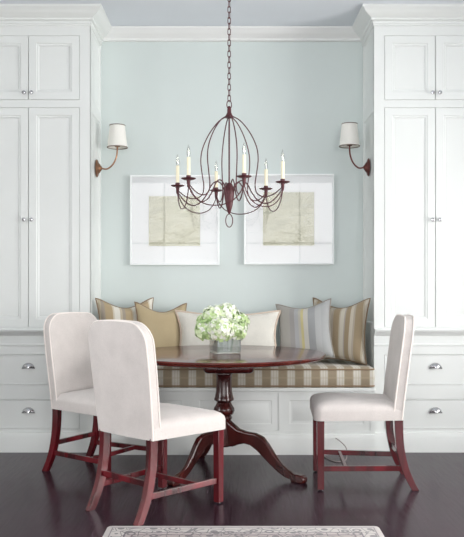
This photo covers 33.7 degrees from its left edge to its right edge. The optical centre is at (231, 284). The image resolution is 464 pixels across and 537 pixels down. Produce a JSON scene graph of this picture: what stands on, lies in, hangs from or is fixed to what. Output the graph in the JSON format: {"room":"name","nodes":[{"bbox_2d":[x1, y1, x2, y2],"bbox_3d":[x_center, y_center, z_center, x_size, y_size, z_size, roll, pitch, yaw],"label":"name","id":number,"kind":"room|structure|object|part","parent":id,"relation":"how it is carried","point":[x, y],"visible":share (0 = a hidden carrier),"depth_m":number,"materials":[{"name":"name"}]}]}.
{"room":"dining room","nodes":[
{"label":"dining room","id":0,"kind":"room"},
{"bbox_2d":[101,42,362,359],"bbox_3d":[0.000,-0.388,5.920,7.000,3.135,0.100,0,0,0],"label":"wall","id":1,"kind":"structure","parent":0,"point":[295,98],"depth_m":5.87,"materials":[{"name":"blue paint"}]},
{"bbox_2d":[130,175,219,264],"bbox_3d":[-0.437,-0.496,5.854,0.683,0.687,0.031,0,0,0],"label":"framed print","id":2,"kind":"object","parent":1,"relation":"attached to","point":[161,232],"visible":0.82,"depth_m":5.86,"materials":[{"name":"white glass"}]},
{"bbox_2d":[102,26,361,41],"bbox_3d":[0.000,-1.908,5.822,2.006,0.090,0.095,0,0,0],"label":"trim","id":3,"kind":"structure","parent":1,"relation":"attached to","point":[116,33],"depth_m":5.81,"materials":[{"name":"white paint"}]},
{"bbox_2d":[244,174,333,264],"bbox_3d":[0.435,-0.502,5.854,0.687,0.691,0.031,0,0,0],"label":"framed print","id":4,"kind":"object","parent":1,"relation":"attached to","point":[300,231],"visible":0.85,"depth_m":5.86,"materials":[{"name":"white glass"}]},
{"bbox_2d":[0,453,463,536],"bbox_3d":[0.000,1.230,1.735,6.800,0.100,8.270,0,0,0],"label":"floor","id":5,"kind":"structure","parent":0,"point":[34,502],"depth_m":4.23,"materials":[{"name":"brown wood"}]},
{"bbox_2d":[0,4,111,452],"bbox_3d":[-1.391,-0.387,5.593,0.967,3.133,0.554,0,0,0],"label":"tall cabinet","id":6,"kind":"object","parent":5,"relation":"on","point":[50,54],"visible":0.97,"depth_m":5.41,"materials":[{"name":"white paint"}]},
{"bbox_3d":[-1.618,-0.478,5.418,0.356,1.546,0.016,0,0,0],"label":"door","id":7,"kind":"part","parent":6,"relation":"part of","materials":[{"name":"white paint"}]},
{"bbox_3d":[-1.618,-1.535,5.418,0.356,0.449,0.016,0,0,0],"label":"door","id":8,"kind":"part","parent":6,"relation":"part of","materials":[{"name":"white paint"}]},
{"bbox_3d":[-1.439,0.332,5.388,0.872,0.050,0.046,0,0,0],"label":"ledge moulding","id":9,"kind":"part","parent":6,"relation":"part of","materials":[{"name":"white paint"}]},
{"bbox_3d":[-1.438,0.598,5.418,0.718,0.212,0.016,0,0,0],"label":"drawer","id":10,"kind":"part","parent":6,"relation":"part of","materials":[{"name":"white paint"}]},
{"bbox_3d":[-1.438,0.884,5.394,0.094,0.042,0.031,0,0,0],"label":"cup pull","id":11,"kind":"part","parent":6,"relation":"part of","materials":[{"name":"silver metal"}]},
{"bbox_3d":[-1.438,0.570,5.394,0.094,0.042,0.031,0,0,0],"label":"cup pull","id":12,"kind":"part","parent":6,"relation":"part of","materials":[{"name":"silver metal"}]},
{"bbox_3d":[-1.438,0.911,5.418,0.718,0.207,0.016,0,0,0],"label":"drawer","id":13,"kind":"part","parent":6,"relation":"part of","materials":[{"name":"white paint"}]},
{"bbox_3d":[-1.439,1.109,5.403,0.872,0.142,0.016,0,0,0],"label":"moulding","id":14,"kind":"part","parent":6,"relation":"part of","materials":[{"name":"white paint"}]},
{"bbox_3d":[-1.257,-0.478,5.418,0.356,1.546,0.016,0,0,0],"label":"door","id":15,"kind":"part","parent":6,"relation":"part of","materials":[{"name":"white paint"}]},
{"bbox_3d":[-1.257,-1.535,5.418,0.356,0.449,0.016,0,0,0],"label":"door","id":16,"kind":"part","parent":6,"relation":"part of","materials":[{"name":"white paint"}]},
{"bbox_3d":[-1.391,-1.908,5.593,0.967,0.090,0.554,0,0,0],"label":"crown moulding","id":17,"kind":"part","parent":6,"relation":"part of","materials":[{"name":"white paint"}]},
{"bbox_2d":[95,123,127,176],"bbox_3d":[-0.888,-0.993,5.680,0.230,0.387,0.155,0,0,0],"label":"wall sconce","id":18,"kind":"object","parent":6,"relation":"attached to","point":[117,140],"visible":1,"depth_m":5.63,"materials":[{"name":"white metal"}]},
{"bbox_3d":[-0.906,-0.942,5.680,0.124,0.176,0.012,0,0,0],"label":"arm","id":19,"kind":"part","parent":18,"relation":"part of","materials":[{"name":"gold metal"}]},
{"bbox_3d":[-0.850,-1.101,5.680,0.148,0.163,0.148,0,0,0],"label":"lamp shade","id":20,"kind":"part","parent":18,"relation":"part of","materials":[{"name":"white fabric"}]},
{"bbox_3d":[-0.850,-1.020,5.680,0.155,0.006,0.155,0,0,0],"label":"trim","id":21,"kind":"part","parent":18,"relation":"part of","materials":[{"name":"white fabric"}]},
{"bbox_2d":[42,312,159,478],"bbox_3d":[-0.842,0.679,4.871,0.604,1.002,0.524,0,0,33],"label":"dining chair","id":22,"kind":"object","parent":5,"relation":"on","point":[71,388],"visible":0.67,"depth_m":4.86,"materials":[{"name":"white fabric"}]},
{"bbox_3d":[-1.139,0.970,4.842,0.138,0.420,0.041,0,0,33],"label":"leg","id":23,"kind":"part","parent":22,"relation":"part of","materials":[{"name":"red wood"}]},
{"bbox_3d":[-1.027,0.479,4.991,0.144,0.592,0.450,0,0,33],"label":"backrest","id":24,"kind":"part","parent":22,"relation":"part of","materials":[{"name":"white fabric"}]},
{"bbox_3d":[-0.936,0.970,5.155,0.138,0.420,0.041,0,0,33],"label":"leg","id":25,"kind":"part","parent":22,"relation":"part of","materials":[{"name":"red wood"}]},
{"bbox_3d":[-0.802,0.721,4.845,0.507,0.114,0.524,0,0,33],"label":"seat","id":26,"kind":"part","parent":22,"relation":"part of","materials":[{"name":"white fabric"}]},
{"bbox_3d":[-0.743,0.971,4.542,0.042,0.402,0.042,0,0,33],"label":"leg","id":27,"kind":"part","parent":22,"relation":"part of","materials":[{"name":"red wood"}]},
{"bbox_2d":[85,320,224,525],"bbox_3d":[-0.413,0.679,4.097,0.524,1.002,0.604,0,0,42],"label":"dining chair","id":28,"kind":"object","parent":5,"relation":"on","point":[122,352],"visible":1,"depth_m":3.92,"materials":[{"name":"white fabric"}]},
{"bbox_3d":[-0.708,0.970,4.049,0.041,0.420,0.138,0,0,42],"label":"leg","id":29,"kind":"part","parent":28,"relation":"part of","materials":[{"name":"red wood"}]},
{"bbox_3d":[-0.561,0.479,3.934,0.450,0.592,0.144,0,0,42],"label":"backrest","id":30,"kind":"part","parent":28,"relation":"part of","materials":[{"name":"white fabric"}]},
{"bbox_3d":[-0.431,0.970,3.799,0.041,0.420,0.138,0,0,42],"label":"leg","id":31,"kind":"part","parent":28,"relation":"part of","materials":[{"name":"red wood"}]},
{"bbox_3d":[-0.403,0.971,4.441,0.042,0.402,0.042,0,0,42],"label":"leg","id":32,"kind":"part","parent":28,"relation":"part of","materials":[{"name":"red wood"}]},
{"bbox_3d":[-0.381,0.721,4.133,0.524,0.114,0.507,0,0,42],"label":"seat","id":33,"kind":"part","parent":28,"relation":"part of","materials":[{"name":"white fabric"}]},
{"bbox_3d":[-0.073,0.971,4.144,0.042,0.402,0.042,0,0,42],"label":"leg","id":34,"kind":"part","parent":28,"relation":"part of","materials":[{"name":"red wood"}]},
{"bbox_2d":[88,387,375,454],"bbox_3d":[0.000,0.948,5.594,1.996,0.465,0.550,0,0,0],"label":"bench","id":35,"kind":"object","parent":5,"relation":"on","point":[283,416],"visible":0.4,"depth_m":5.33,"materials":[{"name":"white paint"}]},
{"bbox_3d":[-0.615,0.887,5.343,0.616,0.256,0.011,0,0,0],"label":"panel","id":36,"kind":"part","parent":35,"relation":"part of","materials":[{"name":"white paint"}]},
{"bbox_3d":[0.000,0.962,5.341,1.996,0.437,0.013,0,0,0],"label":"frame","id":37,"kind":"part","parent":35,"relation":"part of","materials":[{"name":"white paint"}]},
{"bbox_3d":[0.000,1.109,5.327,1.996,0.142,0.016,0,0,0],"label":"moulding","id":38,"kind":"part","parent":35,"relation":"part of","materials":[{"name":"white paint"}]},
{"bbox_3d":[0.025,0.887,5.343,0.596,0.256,0.011,0,0,0],"label":"panel","id":39,"kind":"part","parent":35,"relation":"part of","materials":[{"name":"white paint"}]},
{"bbox_2d":[157,360,374,387],"bbox_3d":[0.000,0.644,5.592,1.997,0.141,0.545,0,0,0],"label":"seat cushion","id":40,"kind":"object","parent":35,"relation":"on","point":[323,373],"visible":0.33,"depth_m":5.32,"materials":[{"name":"beige fabric"}]},
{"bbox_2d":[95,297,153,320],"bbox_3d":[-0.775,0.332,5.640,0.474,0.481,0.147,0,0,-33],"label":"pillow","id":41,"kind":"object","parent":40,"relation":"on","point":[106,311],"visible":0.3,"depth_m":5.56,"materials":[{"name":"beige fabric"}]},
{"bbox_2d":[134,302,186,346],"bbox_3d":[-0.518,0.346,5.662,0.438,0.452,0.133,0,0,-28],"label":"pillow","id":42,"kind":"object","parent":40,"relation":"on","point":[164,327],"visible":0.45,"depth_m":5.62,"materials":[{"name":"beige fabric"}]},
{"bbox_2d":[175,310,280,345],"bbox_3d":[-0.030,0.378,5.655,0.789,0.388,0.146,0,0,-1],"label":"pillow","id":43,"kind":"object","parent":40,"relation":"on","point":[261,331],"visible":0.41,"depth_m":5.63,"materials":[{"name":"beige fabric"}]},
{"bbox_2d":[276,298,334,357],"bbox_3d":[0.535,0.335,5.634,0.477,0.477,0.141,0,0,23],"label":"pillow","id":44,"kind":"object","parent":40,"relation":"on","point":[306,328],"visible":0.72,"depth_m":5.58,"materials":[{"name":"grey fabric"}]},
{"bbox_2d":[313,297,370,364],"bbox_3d":[0.784,0.332,5.624,0.491,0.481,0.151,0,0,36],"label":"pillow","id":45,"kind":"object","parent":40,"relation":"on","point":[347,324],"visible":0.67,"depth_m":5.51,"materials":[{"name":"brown fabric"}]},
{"bbox_3d":[0.660,0.887,5.343,0.606,0.256,0.011,0,0,0],"label":"panel","id":46,"kind":"part","parent":35,"relation":"part of","materials":[{"name":"white paint"}]},
{"bbox_2d":[155,345,325,486],"bbox_3d":[-0.051,0.806,4.900,1.294,0.747,1.294,0,0,0],"label":"round dining table","id":47,"kind":"object","parent":5,"relation":"on","point":[251,357],"visible":0.8,"depth_m":4.71,"materials":[{"name":"brown wood"}]},
{"bbox_3d":[-0.217,1.019,4.680,0.334,0.321,0.421,0,0,0],"label":"leg","id":48,"kind":"part","parent":47,"relation":"part of","materials":[{"name":"brown wood"}]},
{"bbox_3d":[-0.146,1.018,5.104,0.063,0.323,0.408,0,0,-25],"label":"leg","id":49,"kind":"part","parent":47,"relation":"part of","materials":[{"name":"brown wood"}]},
{"bbox_2d":[211,338,240,353],"bbox_3d":[-0.045,0.367,4.875,0.156,0.130,0.156,0,0,-20],"label":"glass vase","id":50,"kind":"object","parent":47,"relation":"on","point":[236,349],"visible":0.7,"depth_m":4.85,"materials":[{"name":"glass"}]},
{"bbox_2d":[194,318,218,350],"bbox_3d":[-0.157,0.314,4.854,0.162,0.211,0.166,0,0,0],"label":"hydrangea","id":51,"kind":"object","parent":50,"relation":"in","point":[200,330],"visible":0.62,"depth_m":4.79,"materials":[{"name":"green plant"}]},
{"bbox_2d":[195,313,219,349],"bbox_3d":[-0.158,0.298,4.951,0.163,0.244,0.153,0,0,0],"label":"hydrangea","id":52,"kind":"object","parent":50,"relation":"in","point":[199,317],"visible":0.18,"depth_m":4.92,"materials":[{"name":"green plant"}]},
{"bbox_2d":[202,305,225,350],"bbox_3d":[-0.111,0.272,4.899,0.172,0.293,0.167,0,0,0],"label":"hydrangea","id":53,"kind":"object","parent":50,"relation":"in","point":[211,311],"visible":0.55,"depth_m":4.85,"materials":[{"name":"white plant"}]},
{"bbox_2d":[207,316,234,350],"bbox_3d":[-0.070,0.308,4.790,0.182,0.223,0.178,0,0,0],"label":"hydrangea","id":54,"kind":"object","parent":50,"relation":"in","point":[219,326],"visible":1,"depth_m":4.73,"materials":[{"name":"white plant"}]},
{"bbox_2d":[216,302,239,350],"bbox_3d":[-0.035,0.265,4.912,0.172,0.308,0.164,0,0,0],"label":"hydrangea","id":55,"kind":"object","parent":50,"relation":"in","point":[229,309],"visible":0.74,"depth_m":4.86,"materials":[{"name":"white plant"}]},
{"bbox_2d":[228,318,247,350],"bbox_3d":[0.020,0.315,4.840,0.158,0.208,0.160,0,0,0],"label":"hydrangea","id":56,"kind":"object","parent":50,"relation":"in","point":[240,329],"visible":0.69,"depth_m":4.79,"materials":[{"name":"green plant"}]},
{"bbox_2d":[231,312,249,350],"bbox_3d":[0.042,0.294,4.943,0.150,0.250,0.148,0,0,0],"label":"hydrangea","id":57,"kind":"object","parent":50,"relation":"in","point":[241,316],"visible":0.44,"depth_m":4.90,"materials":[{"name":"green plant"}]},
{"bbox_3d":[0.205,1.019,4.714,0.574,0.322,0.069,0,0,36],"label":"leg","id":58,"kind":"part","parent":47,"relation":"part of","materials":[{"name":"brown wood"}]},
{"bbox_2d":[103,526,384,536],"bbox_3d":[0.054,1.175,2.736,1.314,0.010,1.972,0,0,0],"label":"rug","id":59,"kind":"object","parent":5,"relation":"on","point":[111,531],"visible":1,"depth_m":3.63,"materials":[{"name":"grey fabric"}]},
{"bbox_2d":[324,438,346,461],"bbox_3d":[0.710,1.120,5.201,0.138,0.119,0.198,0,0,-28],"label":"power cord","id":60,"kind":"object","parent":5,"relation":"on","point":[335,438],"visible":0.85,"depth_m":5.18,"materials":[{"name":"white plastic"}]},
{"bbox_2d":[310,314,418,490],"bbox_3d":[0.782,0.679,4.609,0.604,1.002,0.524,0,0,3],"label":"dining chair","id":61,"kind":"object","parent":5,"relation":"on","point":[389,406],"visible":1,"depth_m":4.40,"materials":[{"name":"white fabric"}]},
{"bbox_3d":[0.532,0.971,4.845,0.042,0.402,0.042,0,0,3],"label":"leg","id":62,"kind":"part","parent":61,"relation":"part of","materials":[{"name":"red wood"}]},
{"bbox_3d":[0.509,0.971,4.401,0.042,0.402,0.042,0,0,3],"label":"leg","id":63,"kind":"part","parent":61,"relation":"part of","materials":[{"name":"red wood"}]},
{"bbox_3d":[0.734,0.721,4.612,0.507,0.114,0.524,0,0,3],"label":"seat","id":64,"kind":"part","parent":61,"relation":"part of","materials":[{"name":"white fabric"}]},
{"bbox_3d":[1.025,0.970,4.783,0.138,0.420,0.041,0,0,3],"label":"leg","id":65,"kind":"part","parent":61,"relation":"part of","materials":[{"name":"red wood"}]},
{"bbox_3d":[1.002,0.479,4.598,0.144,0.592,0.450,0,0,3],"label":"backrest","id":66,"kind":"part","parent":61,"relation":"part of","materials":[{"name":"white fabric"}]},
{"bbox_3d":[1.005,0.970,4.411,0.138,0.420,0.041,0,0,3],"label":"leg","id":67,"kind":"part","parent":61,"relation":"part of","materials":[{"name":"red wood"}]},
{"bbox_2d":[352,4,463,452],"bbox_3d":[1.391,-0.387,5.593,0.967,3.133,0.554,0,0,0],"label":"tall cabinet","id":68,"kind":"object","parent":5,"relation":"on","point":[413,54],"visible":0.98,"depth_m":5.41,"materials":[{"name":"white paint"}]},
{"bbox_2d":[339,122,369,175],"bbox_3d":[0.894,-0.991,5.620,0.218,0.387,0.155,0,0,0],"label":"wall sconce","id":69,"kind":"object","parent":68,"relation":"attached to","point":[349,138],"visible":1,"depth_m":5.57,"materials":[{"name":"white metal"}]},
{"bbox_3d":[0.862,-1.099,5.620,0.148,0.163,0.148,0,0,0],"label":"lamp shade","id":70,"kind":"part","parent":69,"relation":"part of","materials":[{"name":"white fabric"}]},
{"bbox_3d":[0.862,-1.018,5.620,0.155,0.006,0.155,0,0,0],"label":"trim","id":71,"kind":"part","parent":69,"relation":"part of","materials":[{"name":"white fabric"}]},
{"bbox_3d":[0.912,-0.940,5.620,0.112,0.176,0.012,0,0,0],"label":"arm","id":72,"kind":"part","parent":69,"relation":"part of","materials":[{"name":"brown metal"}]},
{"bbox_3d":[1.391,-1.908,5.593,0.967,0.090,0.554,0,0,0],"label":"crown moulding","id":73,"kind":"part","parent":68,"relation":"part of","materials":[{"name":"white paint"}]},
{"bbox_3d":[1.257,-0.478,5.418,0.356,1.546,0.016,0,0,0],"label":"door","id":74,"kind":"part","parent":68,"relation":"part of","materials":[{"name":"white paint"}]},
{"bbox_3d":[1.257,-1.535,5.418,0.356,0.449,0.016,0,0,0],"label":"door","id":75,"kind":"part","parent":68,"relation":"part of","materials":[{"name":"white paint"}]},
{"bbox_3d":[1.439,0.332,5.388,0.872,0.050,0.046,0,0,0],"label":"ledge moulding","id":76,"kind":"part","parent":68,"relation":"part of","materials":[{"name":"white paint"}]},
{"bbox_3d":[1.439,1.109,5.403,0.872,0.142,0.016,0,0,0],"label":"moulding","id":77,"kind":"part","parent":68,"relation":"part of","materials":[{"name":"white paint"}]},
{"bbox_3d":[1.438,0.911,5.418,0.718,0.207,0.016,0,0,0],"label":"drawer","id":78,"kind":"part","parent":68,"relation":"part of","materials":[{"name":"white paint"}]},
{"bbox_3d":[1.438,0.598,5.418,0.718,0.212,0.016,0,0,0],"label":"drawer","id":79,"kind":"part","parent":68,"relation":"part of","materials":[{"name":"white paint"}]},
{"bbox_3d":[1.438,0.884,5.394,0.094,0.042,0.031,0,0,0],"label":"cup pull","id":80,"kind":"part","parent":68,"relation":"part of","materials":[{"name":"silver metal"}]},
{"bbox_3d":[1.438,0.570,5.394,0.094,0.042,0.031,0,0,0],"label":"cup pull","id":81,"kind":"part","parent":68,"relation":"part of","materials":[{"name":"silver metal"}]},
{"bbox_3d":[1.618,-0.478,5.418,0.356,1.546,0.016,0,0,0],"label":"door","id":82,"kind":"part","parent":68,"relation":"part of","materials":[{"name":"white paint"}]},
{"bbox_3d":[1.618,-1.535,5.418,0.356,0.449,0.016,0,0,0],"label":"door","id":83,"kind":"part","parent":68,"relation":"part of","materials":[{"name":"white paint"}]},
{"bbox_2d":[0,0,463,25],"bbox_3d":[0.000,-2.005,1.735,7.000,0.100,8.470,0,0,0],"label":"ceiling","id":84,"kind":"structure","parent":0,"point":[118,12],"depth_m":5.46,"materials":[{"name":"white paint"}]},
{"bbox_2d":[171,0,289,227],"bbox_3d":[-0.018,-1.166,4.900,0.758,1.594,0.758,0,0,0],"label":"chandelier","id":85,"kind":"object","parent":84,"relation":"hanging from","point":[228,190],"visible":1,"depth_m":4.89,"materials":[{"name":"red paint"}]},
{"bbox_2d":[176,165,178,182],"bbox_3d":[-0.354,-0.714,4.990,0.022,0.128,0.022,0,0,0],"label":"candle","id":86,"kind":"object","parent":85,"relation":"on","point":[177,166],"depth_m":4.98,"materials":[{"name":"beige wax"}]},
{"bbox_2d":[187,157,189,174],"bbox_3d":[-0.264,-0.714,4.654,0.022,0.128,0.022,0,0,0],"label":"candle","id":87,"kind":"object","parent":85,"relation":"on","point":[188,158],"depth_m":4.64,"materials":[{"name":"beige wax"}]},
{"bbox_3d":[-0.199,-0.590,4.948,0.327,0.158,0.008,0,0,15],"label":"arm","id":88,"kind":"part","parent":85,"relation":"part of","materials":[{"name":"red paint"}]},
{"bbox_3d":[-0.151,-0.590,4.767,0.008,0.158,0.327,0,0,45],"label":"arm","id":89,"kind":"part","parent":85,"relation":"part of","materials":[{"name":"red paint"}]},
{"bbox_2d":[215,171,217,186],"bbox_3d":[-0.108,-0.714,5.236,0.022,0.128,0.022,0,0,0],"label":"candle","id":90,"kind":"object","parent":85,"relation":"on","point":[216,172],"depth_m":5.23,"materials":[{"name":"beige wax"}]},
{"bbox_3d":[-0.067,-0.590,5.081,0.008,0.158,0.327,0,0,-15],"label":"arm","id":91,"kind":"part","parent":85,"relation":"part of","materials":[{"name":"red paint"}]},
{"bbox_3d":[-0.018,-0.845,4.900,0.010,0.450,0.010,0,0,0],"label":"rod","id":92,"kind":"part","parent":85,"relation":"part of","materials":[{"name":"red paint"}]},
{"bbox_3d":[-0.018,-1.566,4.900,0.018,0.793,0.018,0,0,20],"label":"chain","id":93,"kind":"part","parent":85,"relation":"part of","materials":[{"name":"red paint"}]},
{"bbox_3d":[0.031,-0.590,4.719,0.008,0.158,0.327,0,0,-15],"label":"arm","id":94,"kind":"part","parent":85,"relation":"part of","materials":[{"name":"red paint"}]},
{"bbox_2d":[242,154,245,172],"bbox_3d":[0.072,-0.714,4.564,0.022,0.128,0.022,0,0,0],"label":"candle","id":95,"kind":"object","parent":85,"relation":"on","point":[244,155],"depth_m":4.55,"materials":[{"name":"beige wax"}]},
{"bbox_3d":[0.115,-0.590,5.033,0.008,0.158,0.327,0,0,45],"label":"arm","id":96,"kind":"part","parent":85,"relation":"part of","materials":[{"name":"red paint"}]},
{"bbox_3d":[0.163,-0.590,4.852,0.327,0.158,0.008,0,0,15],"label":"arm","id":97,"kind":"part","parent":85,"relation":"part of","materials":[{"name":"red paint"}]},
{"bbox_2d":[264,169,267,185],"bbox_3d":[0.228,-0.714,5.146,0.022,0.128,0.022,0,0,0],"label":"candle","id":98,"kind":"object","parent":85,"relation":"on","point":[265,170],"depth_m":5.14,"materials":[{"name":"beige wax"}]},
{"bbox_2d":[281,161,283,178],"bbox_3d":[0.318,-0.714,4.810,0.022,0.128,0.022,0,0,0],"label":"candle","id":99,"kind":"object","parent":85,"relation":"on","point":[282,162],"depth_m":4.80,"materials":[{"name":"beige wax"}]}
]}

